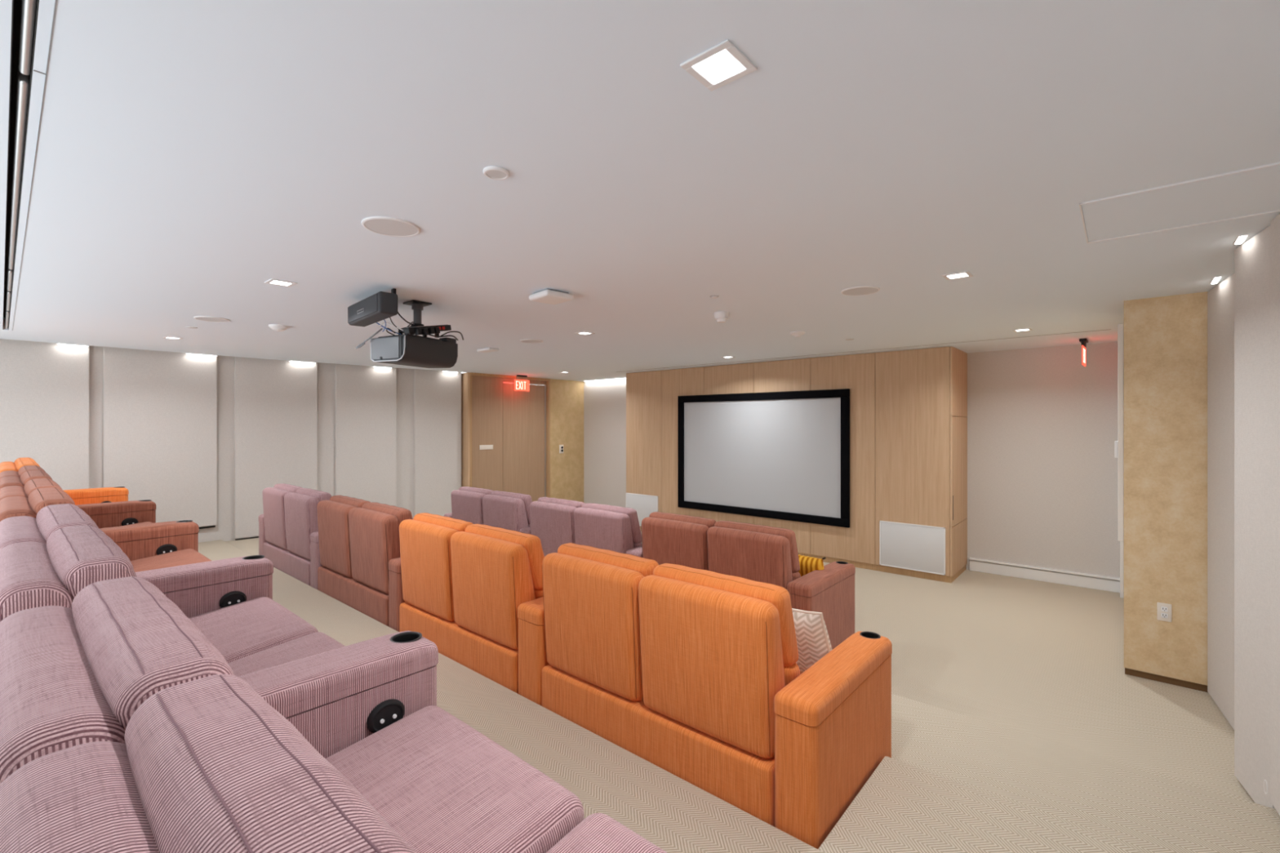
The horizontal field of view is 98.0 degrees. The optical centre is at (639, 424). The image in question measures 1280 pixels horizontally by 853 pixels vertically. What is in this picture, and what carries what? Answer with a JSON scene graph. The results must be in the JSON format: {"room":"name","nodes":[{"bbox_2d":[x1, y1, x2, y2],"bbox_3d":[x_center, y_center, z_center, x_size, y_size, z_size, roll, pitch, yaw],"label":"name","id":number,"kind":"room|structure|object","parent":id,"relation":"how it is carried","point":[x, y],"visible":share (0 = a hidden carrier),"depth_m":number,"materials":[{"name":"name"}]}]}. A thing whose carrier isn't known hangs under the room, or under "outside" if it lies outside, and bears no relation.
{"room":"screening room","nodes":[
{"label":"screening room","id":0,"kind":"room"},
{"bbox_2d":[89,345,413,542],"bbox_3d":[-5.433,0.325,7.339,0.470,2.970,6.550,0,0,41],"label":"wall","id":1,"kind":"structure","parent":0,"point":[224,531],"depth_m":7.46,"materials":[{"name":"paint"}]},
{"bbox_2d":[0,338,89,489],"bbox_3d":[-6.788,0.105,5.884,0.071,2.411,1.374,0,0,41],"label":"acoustic panel","id":2,"kind":"object","parent":1,"relation":"attached to","point":[45,386],"visible":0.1,"depth_m":6.13,"materials":[{"name":"fabric"}]},
{"bbox_2d":[102,346,217,527],"bbox_3d":[-5.908,0.105,6.897,0.071,2.411,1.072,0,0,41],"label":"acoustic panel","id":3,"kind":"object","parent":1,"relation":"attached to","point":[160,407],"visible":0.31,"depth_m":6.88,"materials":[{"name":"fabric"}]},
{"bbox_2d":[199,525,258,540],"bbox_3d":[-5.243,1.571,7.555,0.189,0.519,5.907,0,0,44],"label":"baseboard","id":4,"kind":"structure","parent":1,"relation":"attached to","point":[208,526],"depth_m":7.47,"materials":[{"name":"grey"}]},
{"bbox_2d":[234,356,317,538],"bbox_3d":[-5.084,0.213,7.802,0.982,2.626,0.070,0,0,-43],"label":"acoustic panel","id":5,"kind":"object","parent":1,"relation":"attached to","point":[276,401],"visible":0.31,"depth_m":7.70,"materials":[{"name":"fabric"}]},
{"bbox_2d":[334,364,396,506],"bbox_3d":[-4.228,0.274,8.602,0.874,2.748,0.070,0,0,-41],"label":"acoustic panel","id":6,"kind":"object","parent":1,"relation":"attached to","point":[366,396],"visible":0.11,"depth_m":8.57,"materials":[{"name":"fabric"}]},
{"bbox_2d":[413,368,461,515],"bbox_3d":[-3.397,0.349,9.353,0.787,2.898,0.070,0,0,-40],"label":"acoustic panel","id":7,"kind":"object","parent":1,"relation":"attached to","point":[437,393],"visible":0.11,"depth_m":9.29,"materials":[{"name":"fabric"}]},
{"bbox_2d":[461,372,470,486],"bbox_3d":[-3.151,0.456,9.732,0.575,2.709,0.045,0,0,41],"label":"trim","id":8,"kind":"structure","parent":1,"relation":"attached to","point":[465,377],"depth_m":9.57,"materials":[{"name":"brown wood"}]},
{"bbox_2d":[470,372,550,497],"bbox_3d":[-2.362,0.456,10.232,0.130,2.709,1.745,0,0,41],"label":"trim","id":9,"kind":"structure","parent":1,"relation":"attached to","point":[548,380],"depth_m":10.83,"materials":[{"name":"brown wood"}]},
{"bbox_2d":[471,375,546,497],"bbox_3d":[-2.626,0.470,10.431,0.650,2.680,1.700,0,0,41],"label":"wall","id":10,"kind":"structure","parent":0,"point":[486,391],"depth_m":9.84,"materials":[{"name":"brown wood"}]},
{"bbox_2d":[479,444,493,449],"bbox_3d":[-2.713,0.395,9.829,0.008,0.080,0.275,0,0,41],"label":"plaque","id":11,"kind":"object","parent":10,"relation":"attached to","point":[481,446],"visible":1,"depth_m":9.82,"materials":[{"name":"beige"}]},
{"bbox_2d":[502,382,546,502],"bbox_3d":[-2.178,0.511,10.485,0.056,2.578,0.988,0,0,41],"label":"door","id":12,"kind":"structure","parent":10,"relation":"attached to","point":[524,412],"depth_m":10.46,"materials":[{"name":"brown wood"}]},
{"bbox_2d":[550,378,583,502],"bbox_3d":[-1.685,0.456,11.399,0.600,2.709,0.905,0,0,41],"label":"wall","id":13,"kind":"structure","parent":0,"point":[566,397],"depth_m":11.19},
{"bbox_2d":[559,444,563,453],"bbox_3d":[-1.561,0.480,11.069,0.019,0.170,0.110,0,0,41],"label":"keypad","id":14,"kind":"object","parent":13,"relation":"attached to","point":[561,446],"visible":1,"depth_m":11.06,"materials":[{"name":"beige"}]},
{"bbox_2d":[0,0,1279,381],"bbox_3d":[-1.000,-1.060,5.275,9.670,0.320,9.250,0,0,41],"label":"ceiling","id":15,"kind":"structure","parent":0,"point":[192,156],"depth_m":1.97,"materials":[{"name":"white paint"}]},
{"bbox_2d":[2,0,39,329],"bbox_3d":[-3.373,-0.960,2.979,6.980,0.120,0.038,0,0,41],"label":"ceiling vent","id":16,"kind":"object","parent":15,"relation":"in","point":[24,13],"visible":1,"depth_m":1.69,"materials":[{"name":"grey metal"}]},
{"bbox_2d":[12,0,57,329],"bbox_3d":[-3.314,-0.904,2.971,7.100,0.012,0.024,0,0,41],"label":"trim","id":17,"kind":"structure","parent":15,"relation":"attached to","point":[55,1],"depth_m":1.59,"materials":[{"name":"grey"}]},
{"bbox_2d":[55,342,89,346],"bbox_3d":[-6.367,-0.909,6.249,0.036,0.042,0.264,0,0,41],"label":"light","id":18,"kind":"object","parent":15,"relation":"attached to","point":[55,343],"visible":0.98,"depth_m":6.24,"materials":[{"name":"white plastic"}]},
{"bbox_2d":[163,336,182,339],"bbox_3d":[-4.822,-0.897,5.743,0.140,0.006,0.140,0,0,41],"label":"recessed light","id":19,"kind":"object","parent":15,"relation":"in","point":[166,337],"visible":1,"depth_m":5.75,"materials":[{"name":"white plastic"}]},
{"bbox_2d":[185,352,217,356],"bbox_3d":[-5.608,-0.909,7.122,0.036,0.042,0.327,0,0,41],"label":"light","id":20,"kind":"object","parent":15,"relation":"attached to","point":[185,353],"visible":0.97,"depth_m":7.12,"materials":[{"name":"white plastic"}]},
{"bbox_2d":[193,315,230,322],"bbox_3d":[-3.633,-0.896,4.726,0.244,0.008,0.244,0,0,41],"label":"ceiling speaker","id":21,"kind":"object","parent":15,"relation":"attached to","point":[215,319],"visible":1,"depth_m":4.72,"materials":[{"name":"white plastic"}]},
{"bbox_2d":[195,317,228,322],"bbox_3d":[-3.633,-0.895,4.726,0.222,0.003,0.222,0,0,41],"label":"grille","id":22,"kind":"object","parent":21,"relation":"attached to","point":[207,319],"depth_m":4.72,"materials":[{"name":"white"}]},
{"bbox_2d":[268,324,288,331],"bbox_3d":[-3.280,-0.875,5.049,0.150,0.050,0.150,0,0,41],"label":"smoke detector","id":23,"kind":"object","parent":15,"relation":"attached to","point":[277,327],"visible":1,"depth_m":5.01,"materials":[{"name":"white plastic"}]},
{"bbox_2d":[264,278,297,287],"bbox_3d":[-2.270,-0.897,3.517,0.140,0.006,0.140,0,0,41],"label":"recessed light","id":24,"kind":"object","parent":15,"relation":"in","point":[274,282],"visible":1,"depth_m":3.52,"materials":[{"name":"white plastic"}]},
{"bbox_2d":[271,280,290,285],"bbox_3d":[-2.270,-0.899,3.517,0.098,0.002,0.098,0,0,41],"label":"diffuser","id":25,"kind":"object","parent":24,"relation":"attached to","point":[274,282],"depth_m":3.52,"materials":[{"name":"white plastic"}]},
{"bbox_2d":[288,360,315,363],"bbox_3d":[-4.819,-0.909,7.949,0.036,0.042,0.339,0,0,41],"label":"light","id":26,"kind":"object","parent":15,"relation":"attached to","point":[289,361],"visible":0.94,"depth_m":7.94,"materials":[{"name":"white plastic"}]},
{"bbox_2d":[347,288,397,326],"bbox_3d":[-1.821,-0.804,3.788,0.144,0.188,0.630,0,0,-44],"label":"speaker","id":27,"kind":"object","parent":15,"relation":"hanging from","point":[381,305],"visible":1,"depth_m":3.64,"materials":[{"name":"grey plastic"}]},
{"bbox_2d":[347,293,377,323],"bbox_3d":[-1.870,-0.780,3.751,0.016,0.116,0.585,0,0,-44],"label":"grille","id":28,"kind":"object","parent":27,"relation":"attached to","point":[366,310],"depth_m":3.72,"materials":[{"name":"grey"}]},
{"bbox_2d":[373,366,392,368],"bbox_3d":[-4.013,-0.909,8.676,0.036,0.042,0.290,0,0,41],"label":"light","id":29,"kind":"object","parent":15,"relation":"attached to","point":[374,366],"visible":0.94,"depth_m":8.66,"materials":[{"name":"white plastic"}]},
{"bbox_2d":[361,216,420,236],"bbox_3d":[-1.127,-0.896,2.525,0.244,0.008,0.244,0,0,41],"label":"ceiling speaker","id":30,"kind":"object","parent":15,"relation":"attached to","point":[388,226],"visible":1,"depth_m":2.51,"materials":[{"name":"white plastic"}]},
{"bbox_2d":[398,299,439,337],"bbox_3d":[-1.639,-0.774,4.121,0.204,0.251,0.214,0,0,41],"label":"mount","id":31,"kind":"object","parent":15,"relation":"attached to","point":[417,306],"visible":0.58,"depth_m":4.08,"materials":[{"name":"black metal"}]},
{"bbox_2d":[397,311,415,326],"bbox_3d":[-1.692,-0.798,4.019,0.137,0.165,0.027,0,0,-26],"label":"cable","id":32,"kind":"object","parent":31,"relation":"attached to","point":[397,312],"visible":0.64,"depth_m":4.02,"materials":[{"name":"black plastic"}]},
{"bbox_2d":[369,324,457,368],"bbox_3d":[-1.664,-0.606,4.199,0.419,0.316,0.536,0,0,27],"label":"projector","id":33,"kind":"object","parent":31,"relation":"hanging from","point":[405,349],"depth_m":4.04,"materials":[{"name":"grey plastic"}]},
{"bbox_2d":[355,328,382,348],"bbox_3d":[-1.960,-0.624,4.019,0.222,0.140,0.033,0,0,17],"label":"cable","id":34,"kind":"object","parent":33,"relation":"hanging from","point":[360,345],"visible":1,"depth_m":4.02,"materials":[{"name":"grey plastic"}]},
{"bbox_2d":[375,322,400,334],"bbox_3d":[-1.810,-0.715,3.941,0.230,0.127,0.035,0,0,-36],"label":"cable","id":35,"kind":"object","parent":33,"relation":"on","point":[375,322],"visible":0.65,"depth_m":3.94,"materials":[{"name":"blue plastic"}]},
{"bbox_2d":[378,322,403,330],"bbox_3d":[-1.728,-0.687,3.953,0.132,0.074,0.207,0,0,41],"label":"cable","id":36,"kind":"object","parent":33,"relation":"on","point":[383,322],"visible":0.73,"depth_m":3.91,"materials":[{"name":"white plastic"}]},
{"bbox_2d":[386,328,395,335],"bbox_3d":[-1.802,-0.672,4.037,0.077,0.048,0.218,0,0,-18],"label":"cable","id":37,"kind":"object","parent":33,"relation":"on","point":[388,328],"visible":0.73,"depth_m":4.04,"materials":[{"name":"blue plastic"}]},
{"bbox_2d":[422,329,457,340],"bbox_3d":[-1.450,-0.662,4.105,0.081,0.045,0.328,0,0,32],"label":"cable","id":38,"kind":"object","parent":33,"relation":"attached to","point":[424,331],"visible":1,"depth_m":4.06,"materials":[{"name":"black plastic"}]},
{"bbox_2d":[440,331,463,340],"bbox_3d":[-1.378,-0.671,4.154,0.077,0.050,0.221,0,0,30],"label":"cable","id":39,"kind":"object","parent":33,"relation":"on","point":[448,331],"visible":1,"depth_m":4.09,"materials":[{"name":"black plastic"}]},
{"bbox_2d":[476,347,498,352],"bbox_3d":[-1.800,-0.885,6.587,0.260,0.030,0.140,0,0,41],"label":"sensor","id":40,"kind":"object","parent":15,"relation":"attached to","point":[486,349],"visible":1,"depth_m":6.53,"materials":[{"name":"white plastic"}]},
{"bbox_2d":[483,165,510,180],"bbox_3d":[-0.511,-0.895,1.981,0.092,0.010,0.092,0,0,41],"label":"smoke detector","id":41,"kind":"object","parent":15,"relation":"attached to","point":[493,172],"visible":1,"depth_m":1.97,"materials":[{"name":"white plastic"}]},
{"bbox_2d":[486,170,506,178],"bbox_3d":[-0.511,-0.893,1.981,0.070,0.004,0.070,0,0,22],"label":"grille","id":42,"kind":"object","parent":41,"relation":"attached to","point":[490,174],"depth_m":1.98,"materials":[{"name":"white plastic"}]},
{"bbox_2d":[514,374,528,391],"bbox_3d":[-2.141,-0.757,10.089,0.060,0.285,0.330,0,0,41],"label":"exit sign","id":43,"kind":"object","parent":15,"relation":"hanging from","point":[521,383],"visible":1,"depth_m":10.07,"materials":[{"name":"red plastic"}]},
{"bbox_2d":[520,339,542,343],"bbox_3d":[-1.161,-0.896,5.963,0.244,0.008,0.244,0,0,41],"label":"ceiling speaker","id":44,"kind":"object","parent":15,"relation":"attached to","point":[532,341],"visible":1,"depth_m":5.96,"materials":[{"name":"white plastic"}]},
{"bbox_2d":[521,340,542,342],"bbox_3d":[-1.161,-0.895,5.963,0.222,0.003,0.222,0,0,41],"label":"grille","id":45,"kind":"object","parent":44,"relation":"attached to","point":[524,341],"depth_m":5.97,"materials":[{"name":"white"}]},
{"bbox_2d":[528,288,573,304],"bbox_3d":[-0.605,-0.872,3.785,0.220,0.056,0.230,0,0,-43],"label":"wireless access point","id":46,"kind":"object","parent":15,"relation":"attached to","point":[551,296],"visible":1,"depth_m":3.73,"materials":[{"name":"white plastic"}]},
{"bbox_2d":[574,331,595,335],"bbox_3d":[-0.540,-0.897,5.445,0.140,0.006,0.140,0,0,41],"label":"recessed light","id":47,"kind":"object","parent":15,"relation":"in","point":[584,333],"visible":1,"depth_m":5.44,"materials":[{"name":"white plastic"}]},
{"bbox_2d":[709,294,719,298],"bbox_3d":[0.520,-0.893,3.889,0.064,0.014,0.064,0,0,41],"label":"sprinkler","id":48,"kind":"object","parent":15,"relation":"attached to","point":[714,296],"visible":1,"depth_m":3.88,"materials":[{"name":"silver metal"}]},
{"bbox_2d":[680,39,757,91],"bbox_3d":[0.198,-0.897,1.395,0.140,0.006,0.140,0,0,41],"label":"recessed light","id":49,"kind":"object","parent":15,"relation":"in","point":[722,64],"visible":1,"depth_m":1.39,"materials":[{"name":"white plastic"}]},
{"bbox_2d":[693,48,745,83],"bbox_3d":[0.198,-0.899,1.395,0.098,0.002,0.098,0,0,41],"label":"diffuser","id":50,"kind":"object","parent":49,"relation":"attached to","point":[719,65],"depth_m":1.40,"materials":[{"name":"white plastic"}]},
{"bbox_2d":[714,311,728,323],"bbox_3d":[0.654,-0.860,4.467,0.116,0.080,0.116,0,0,41],"label":"smoke detector","id":51,"kind":"object","parent":15,"relation":"attached to","point":[721,317],"visible":1,"depth_m":4.43,"materials":[{"name":"white plastic"}]},
{"bbox_2d":[720,355,735,358],"bbox_3d":[1.165,-0.897,7.365,0.140,0.006,0.140,0,0,41],"label":"recessed light","id":52,"kind":"object","parent":15,"relation":"in","point":[726,357],"visible":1,"depth_m":7.36,"materials":[{"name":"white plastic"}]},
{"bbox_2d":[790,330,804,337],"bbox_3d":[1.529,-0.877,5.397,0.140,0.045,0.140,0,0,41],"label":"smoke detector","id":53,"kind":"object","parent":15,"relation":"attached to","point":[798,333],"visible":1,"depth_m":5.36,"materials":[{"name":"white plastic"}]},
{"bbox_2d":[840,285,879,295],"bbox_3d":[1.475,-0.896,3.726,0.244,0.008,0.244,0,0,41],"label":"ceiling speaker","id":54,"kind":"object","parent":15,"relation":"attached to","point":[864,290],"visible":1,"depth_m":3.71,"materials":[{"name":"white plastic"}]},
{"bbox_2d":[616,328,1111,372],"bbox_3d":[2.019,-0.904,7.345,6.410,0.012,0.015,0,0,41],"label":"trim","id":55,"kind":"structure","parent":15,"relation":"attached to","point":[1110,329],"depth_m":6.51,"materials":[{"name":"grey paint"}]},
{"bbox_2d":[942,271,973,279],"bbox_3d":[1.911,-0.897,3.348,0.140,0.006,0.140,0,0,41],"label":"recessed light","id":56,"kind":"object","parent":15,"relation":"in","point":[966,273],"visible":1,"depth_m":3.34,"materials":[{"name":"white plastic"}]},
{"bbox_2d":[947,273,968,278],"bbox_3d":[1.911,-0.899,3.348,0.098,0.002,0.098,0,0,41],"label":"diffuser","id":57,"kind":"object","parent":56,"relation":"attached to","point":[951,275],"depth_m":3.34,"materials":[{"name":"white plastic"}]},
{"bbox_2d":[1012,328,1032,332],"bbox_3d":[3.615,-0.897,5.261,0.140,0.006,0.140,0,0,41],"label":"recessed light","id":58,"kind":"object","parent":15,"relation":"in","point":[1024,329],"visible":1,"depth_m":5.25,"materials":[{"name":"white plastic"}]},
{"bbox_2d":[1079,337,1088,366],"bbox_3d":[4.680,-0.762,5.869,0.060,0.275,0.300,0,0,43],"label":"exit sign","id":59,"kind":"object","parent":15,"relation":"hanging from","point":[1083,341],"visible":1,"depth_m":5.81,"materials":[{"name":"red plastic"}]},
{"bbox_2d":[1079,162,1279,243],"bbox_3d":[2.231,-0.896,2.294,0.632,0.007,0.640,0,0,41],"label":"ceiling hatch","id":60,"kind":"object","parent":15,"relation":"attached to","point":[1254,191],"visible":1,"depth_m":2.28,"materials":[{"name":"white paint"}]},
{"bbox_2d":[1209,275,1222,284],"bbox_3d":[3.574,-0.898,3.452,0.036,0.011,0.220,0,0,41],"label":"recessed light","id":61,"kind":"object","parent":15,"relation":"in","point":[1215,280],"visible":1,"depth_m":3.44,"materials":[{"name":"white plastic"}]},
{"bbox_2d":[1232,234,1248,244],"bbox_3d":[2.911,-0.898,2.696,0.036,0.011,0.170,0,0,41],"label":"recessed light","id":62,"kind":"object","parent":15,"relation":"in","point":[1240,239],"visible":1,"depth_m":2.68,"materials":[{"name":"white plastic"}]},
{"bbox_2d":[198,537,1145,852],"bbox_3d":[-2.728,1.597,3.286,9.670,0.155,3.980,0,0,41],"label":"floor","id":63,"kind":"structure","parent":0,"point":[669,811],"depth_m":2.27,"materials":[{"name":"carpet"}]},
{"bbox_2d":[583,342,1119,580],"bbox_3d":[2.067,0.325,8.803,9.870,2.970,0.100,0,0,41],"label":"wall","id":64,"kind":"structure","parent":0,"point":[1042,423],"depth_m":6.52,"materials":[{"name":"paint"}]},
{"bbox_2d":[968,557,1119,592],"bbox_3d":[4.648,1.732,6.460,1.440,0.155,0.050,0,0,41],"label":"baseboard","id":65,"kind":"structure","parent":64,"relation":"attached to","point":[1031,572],"depth_m":6.41,"materials":[{"name":"white paint"}]},
{"bbox_2d":[1114,440,1117,457],"bbox_3d":[3.804,0.195,4.445,0.020,0.130,0.100,0,0,41],"label":"wall switch","id":66,"kind":"object","parent":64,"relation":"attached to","point":[1115,442],"visible":0.87,"depth_m":4.41,"materials":[{"name":"white plastic"}]},
{"bbox_2d":[1117,324,1124,598],"bbox_3d":[4.481,0.465,5.181,0.035,2.690,2.200,0,0,41],"label":"trim","id":67,"kind":"structure","parent":64,"relation":"attached to","point":[1120,326],"depth_m":4.35,"materials":[{"name":"white paint"}]},
{"bbox_2d":[640,531,1254,802],"bbox_3d":[-0.967,1.870,5.312,9.870,0.120,9.350,0,0,41],"label":"floor","id":68,"kind":"structure","parent":0,"point":[1042,660],"depth_m":4.10,"materials":[{"name":"carpet"}]},
{"bbox_2d":[443,486,532,533],"bbox_3d":[-1.609,1.304,7.027,1.807,1.012,0.931,0,0,41],"label":"recliner sofa","id":69,"kind":"object","parent":68,"relation":"on","point":[496,508],"visible":0.42,"depth_m":6.55,"materials":[{"name":"purple fabric"}]},
{"bbox_2d":[529,497,643,557],"bbox_3d":[-0.317,1.304,5.903,1.612,1.012,0.931,0,0,41],"label":"recliner sofa","id":70,"kind":"object","parent":68,"relation":"on","point":[556,522],"visible":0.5,"depth_m":5.52,"materials":[{"name":"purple fabric"}]},
{"bbox_2d":[633,542,641,548],"bbox_3d":[-0.237,1.268,5.602,0.704,0.285,0.202,0,0,41],"label":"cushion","id":71,"kind":"object","parent":70,"relation":"on","point":[635,544],"depth_m":5.33,"materials":[{"name":"purple fabric"}]},
{"bbox_2d":[640,511,855,648],"bbox_3d":[0.902,1.304,4.844,1.612,1.012,0.931,0,0,41],"label":"recliner sofa","id":72,"kind":"object","parent":68,"relation":"on","point":[757,553],"visible":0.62,"depth_m":4.40,"materials":[{"name":"brown fabric"}]},
{"bbox_2d":[791,571,800,580],"bbox_3d":[0.982,1.268,4.543,0.704,0.285,0.202,0,0,41],"label":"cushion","id":73,"kind":"object","parent":72,"relation":"on","point":[796,575],"depth_m":4.27,"materials":[{"name":"brown fabric"}]},
{"bbox_2d":[798,554,826,576],"bbox_3d":[1.362,1.245,4.593,0.183,0.401,0.428,0,0,-43],"label":"throw cushion","id":74,"kind":"object","parent":72,"relation":"on","point":[807,565],"visible":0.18,"depth_m":4.48,"materials":[{"name":"yellow fabric"}]},
{"bbox_2d":[626,346,967,582],"bbox_3d":[1.929,0.456,8.312,5.045,2.708,0.817,0,0,41],"label":"wood-paneled wall","id":75,"kind":"structure","parent":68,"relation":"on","point":[908,408],"depth_m":6.94,"materials":[{"name":"brown wood"}]},
{"bbox_2d":[626,493,657,525],"bbox_3d":[0.027,1.442,9.413,0.710,0.535,0.014,0,0,41],"label":"speaker grille","id":76,"kind":"object","parent":75,"relation":"attached to","point":[644,505],"visible":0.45,"depth_m":9.40,"materials":[{"name":"white fabric"}]},
{"bbox_2d":[677,388,849,528],"bbox_3d":[1.643,0.425,7.988,2.722,1.770,0.043,0,0,41],"label":"projection screen","id":77,"kind":"object","parent":75,"relation":"attached to","point":[782,455],"visible":1,"depth_m":7.84,"materials":[{"name":"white fabric"}]},
{"bbox_2d":[879,520,945,575],"bbox_3d":[3.232,1.452,6.627,0.727,0.545,0.014,0,0,41],"label":"speaker grille","id":78,"kind":"object","parent":75,"relation":"attached to","point":[920,548],"visible":1,"depth_m":6.62,"materials":[{"name":"white fabric"}]},
{"bbox_2d":[891,693,1279,852],"bbox_3d":[-2.407,1.742,3.656,9.670,0.135,4.960,0,0,41],"label":"floor","id":79,"kind":"structure","parent":0,"point":[1147,811],"depth_m":2.57,"materials":[{"name":"carpet"}]},
{"bbox_2d":[258,483,331,589],"bbox_3d":[-3.407,1.169,6.121,1.807,1.012,0.931,0,0,41],"label":"recliner sofa","id":80,"kind":"object","parent":79,"relation":"on","point":[288,527],"visible":0.53,"depth_m":5.63,"materials":[{"name":"purple fabric"}]},
{"bbox_2d":[316,494,413,631],"bbox_3d":[-2.108,1.169,4.992,1.603,1.012,0.931,0,0,41],"label":"recliner sofa","id":81,"kind":"object","parent":79,"relation":"on","point":[359,540],"visible":0.56,"depth_m":4.54,"materials":[{"name":"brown fabric"}]},
{"bbox_2d":[399,512,549,706],"bbox_3d":[-0.875,1.169,3.920,1.643,1.012,0.931,0,0,41],"label":"recliner sofa","id":82,"kind":"object","parent":79,"relation":"on","point":[473,591],"visible":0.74,"depth_m":3.44,"materials":[{"name":"orange fabric"}]},
{"bbox_2d":[533,589,543,599],"bbox_3d":[-0.807,1.133,3.630,0.704,0.285,0.202,0,0,41],"label":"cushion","id":83,"kind":"object","parent":82,"relation":"on","point":[538,593],"depth_m":3.35,"materials":[{"name":"orange fabric"}]},
{"bbox_2d":[542,542,892,848],"bbox_3d":[0.339,1.169,2.865,1.562,1.012,0.931,0,0,41],"label":"recliner sofa","id":84,"kind":"object","parent":79,"relation":"on","point":[694,673],"visible":0.98,"depth_m":2.37,"materials":[{"name":"orange fabric"}]},
{"bbox_2d":[783,662,799,685],"bbox_3d":[0.417,1.133,2.565,0.686,0.285,0.202,0,0,41],"label":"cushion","id":85,"kind":"object","parent":84,"relation":"on","point":[792,670],"depth_m":2.30,"materials":[{"name":"orange fabric"}]},
{"bbox_2d":[791,608,832,674],"bbox_3d":[0.765,1.055,2.687,0.185,0.414,0.425,0,0,-34],"label":"throw cushion","id":86,"kind":"object","parent":84,"relation":"on","point":[813,642],"visible":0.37,"depth_m":2.55,"materials":[{"name":"beige fabric"}]},
{"bbox_2d":[1124,291,1208,685],"bbox_3d":[4.597,0.430,4.815,0.620,2.660,2.600,0,0,41],"label":"wall pier","id":87,"kind":"object","parent":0,"point":[1166,337],"visible":0.57,"depth_m":3.89,"materials":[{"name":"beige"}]},
{"bbox_2d":[1156,602,1171,622],"bbox_3d":[3.668,1.310,3.892,0.074,0.124,0.012,0,0,41],"label":"power outlet","id":88,"kind":"object","parent":87,"relation":"attached to","point":[1163,610],"visible":1,"depth_m":3.89,"materials":[{"name":"beige plastic"}]},
{"bbox_2d":[1160,613,1168,617],"bbox_3d":[3.666,1.332,3.890,0.034,0.032,0.004,0,0,41],"label":"socket","id":89,"kind":"object","parent":88,"relation":"attached to","point":[1162,615],"depth_m":3.89,"materials":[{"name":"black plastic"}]},
{"bbox_2d":[1160,606,1168,612],"bbox_3d":[3.666,1.288,3.890,0.034,0.032,0.004,0,0,41],"label":"socket","id":90,"kind":"object","parent":88,"relation":"attached to","point":[1163,609],"depth_m":3.89,"materials":[{"name":"white plastic"}]},
{"bbox_2d":[1124,667,1208,692],"bbox_3d":[4.603,1.785,4.818,0.614,0.050,2.588,0,0,41],"label":"baseboard","id":91,"kind":"object","parent":87,"relation":"attached to","point":[1175,682],"visible":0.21,"depth_m":3.90,"materials":[{"name":"brown wood"}]},
{"bbox_3d":[-3.207,1.421,2.735,9.670,0.197,2.520,0,0,41],"label":"floor","id":92,"kind":"structure","parent":0,"visible":0},
{"bbox_2d":[0,457,128,505],"bbox_3d":[-5.339,0.817,5.234,1.612,1.012,0.931,0,0,41],"label":"recliner sofa","id":93,"kind":"object","parent":92,"relation":"on","point":[118,494],"visible":0.15,"depth_m":5.76,"materials":[{"name":"orange fabric"}]},
{"bbox_2d":[0,465,155,528],"bbox_3d":[-4.120,0.817,4.175,1.612,1.012,0.931,0,0,41],"label":"recliner sofa","id":94,"kind":"object","parent":92,"relation":"on","point":[111,514],"visible":0.23,"depth_m":4.70,"materials":[{"name":"brown fabric"}]},
{"bbox_2d":[0,478,211,572],"bbox_3d":[-2.902,0.817,3.115,1.612,1.012,0.931,0,0,41],"label":"recliner sofa","id":95,"kind":"object","parent":92,"relation":"on","point":[157,545],"visible":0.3,"depth_m":3.56,"materials":[{"name":"brown fabric"}]},
{"bbox_2d":[0,503,345,676],"bbox_3d":[-1.683,0.817,2.056,1.612,1.012,0.931,0,0,41],"label":"recliner sofa","id":96,"kind":"object","parent":92,"relation":"on","point":[46,559],"visible":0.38,"depth_m":2.08,"materials":[{"name":"purple fabric"}]},
{"bbox_2d":[0,576,667,852],"bbox_3d":[-0.390,0.817,0.932,1.807,1.012,0.931,0,0,41],"label":"recliner sofa","id":97,"kind":"object","parent":92,"relation":"on","point":[124,728],"visible":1,"depth_m":0.74,"materials":[{"name":"purple fabric"}]},
{"bbox_3d":[2.687,0.325,2.070,0.100,2.970,9.250,0,0,41],"label":"wall","id":98,"kind":"structure","parent":0,"visible":0},
{"bbox_2d":[1207,273,1234,729],"bbox_3d":[3.504,0.451,3.235,0.193,2.698,1.200,0,0,41],"label":"acoustic panel","id":99,"kind":"object","parent":98,"relation":"attached to","point":[1220,299],"visible":0.32,"depth_m":3.51,"materials":[{"name":"fabric"}]},
{"bbox_2d":[1234,225,1275,808],"bbox_3d":[2.965,0.446,2.614,0.193,2.688,0.435,0,0,41],"label":"acoustic panel","id":100,"kind":"object","parent":98,"relation":"attached to","point":[1251,258],"visible":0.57,"depth_m":2.66,"materials":[{"name":"fabric"}]},
{"bbox_2d":[1263,779,1267,794],"bbox_3d":[2.846,1.645,2.528,0.007,0.067,0.043,0,0,32],"label":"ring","id":101,"kind":"object","parent":100,"relation":"attached to","point":[1264,780],"visible":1,"depth_m":2.53,"materials":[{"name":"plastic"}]},
{"bbox_2d":[1270,213,1279,815],"bbox_3d":[2.569,0.379,2.113,0.133,2.553,0.760,0,0,41],"label":"acoustic panel","id":102,"kind":"object","parent":98,"relation":"attached to","point":[1275,223],"visible":1,"depth_m":2.39,"materials":[{"name":"fabric"}]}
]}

